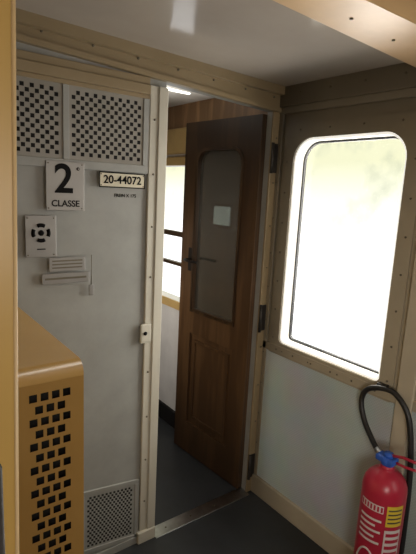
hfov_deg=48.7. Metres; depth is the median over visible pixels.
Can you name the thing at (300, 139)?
window
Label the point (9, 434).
door frame
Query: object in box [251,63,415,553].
wall
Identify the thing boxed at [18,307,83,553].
heater
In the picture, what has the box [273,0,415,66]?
ceiling beam
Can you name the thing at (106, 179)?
number sign
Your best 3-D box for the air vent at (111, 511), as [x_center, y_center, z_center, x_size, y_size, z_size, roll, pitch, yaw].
[-0.411,1.005,1.933,0.265,0.321,0.008,-5,13,-37]
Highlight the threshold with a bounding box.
[155,487,248,538]
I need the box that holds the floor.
[114,416,328,553]
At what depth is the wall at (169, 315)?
2.06 m
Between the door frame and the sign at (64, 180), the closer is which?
the door frame
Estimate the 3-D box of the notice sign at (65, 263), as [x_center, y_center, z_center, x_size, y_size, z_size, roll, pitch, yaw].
[-0.495,-0.045,1.620,0.128,0.048,0.004,-5,13,-37]
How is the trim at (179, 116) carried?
attached to the wall
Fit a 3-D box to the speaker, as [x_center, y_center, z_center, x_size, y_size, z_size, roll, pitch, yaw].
[-0.561,-0.136,1.546,0.102,0.140,0.013,-5,13,-37]
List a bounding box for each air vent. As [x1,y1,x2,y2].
[16,75,143,164]
[84,479,138,553]
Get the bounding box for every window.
[162,127,185,309]
[269,111,415,401]
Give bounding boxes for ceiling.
[16,0,404,106]
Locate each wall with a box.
[16,41,272,553]
[159,97,415,410]
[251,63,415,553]
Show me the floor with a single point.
(247, 525)
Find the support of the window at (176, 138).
in the wall at (169, 315)
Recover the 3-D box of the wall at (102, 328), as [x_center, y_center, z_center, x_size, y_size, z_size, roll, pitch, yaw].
[-0.561,0.150,1.649,2.100,2.140,0.030,-5,13,-37]
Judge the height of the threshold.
0.005 m
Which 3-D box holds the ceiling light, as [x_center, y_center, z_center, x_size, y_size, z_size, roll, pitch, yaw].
[-0.319,-0.941,2.219,0.560,0.026,0.020,-5,13,-37]
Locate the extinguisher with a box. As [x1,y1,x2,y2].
[353,382,415,553]
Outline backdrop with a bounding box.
[162,139,405,370]
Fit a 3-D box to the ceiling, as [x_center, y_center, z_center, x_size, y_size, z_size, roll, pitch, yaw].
[-1.517,-1.143,2.780,2.300,0.132,8.800,-5,13,-37]
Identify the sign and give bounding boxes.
[42,255,93,294]
[45,160,83,210]
[49,256,84,271]
[99,171,144,197]
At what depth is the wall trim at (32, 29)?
1.76 m
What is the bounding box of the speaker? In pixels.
[25,215,55,257]
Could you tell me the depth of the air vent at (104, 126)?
1.57 m
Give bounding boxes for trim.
[16,8,284,553]
[158,98,267,428]
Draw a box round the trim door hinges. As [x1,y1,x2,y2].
[247,142,277,479]
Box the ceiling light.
[169,88,189,93]
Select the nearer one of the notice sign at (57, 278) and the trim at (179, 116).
the notice sign at (57, 278)
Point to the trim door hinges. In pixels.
(274, 147)
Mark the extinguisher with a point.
(385, 497)
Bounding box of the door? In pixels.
[174,114,267,488]
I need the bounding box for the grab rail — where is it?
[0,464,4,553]
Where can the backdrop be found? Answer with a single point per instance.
(352, 190)
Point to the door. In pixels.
(224, 158)

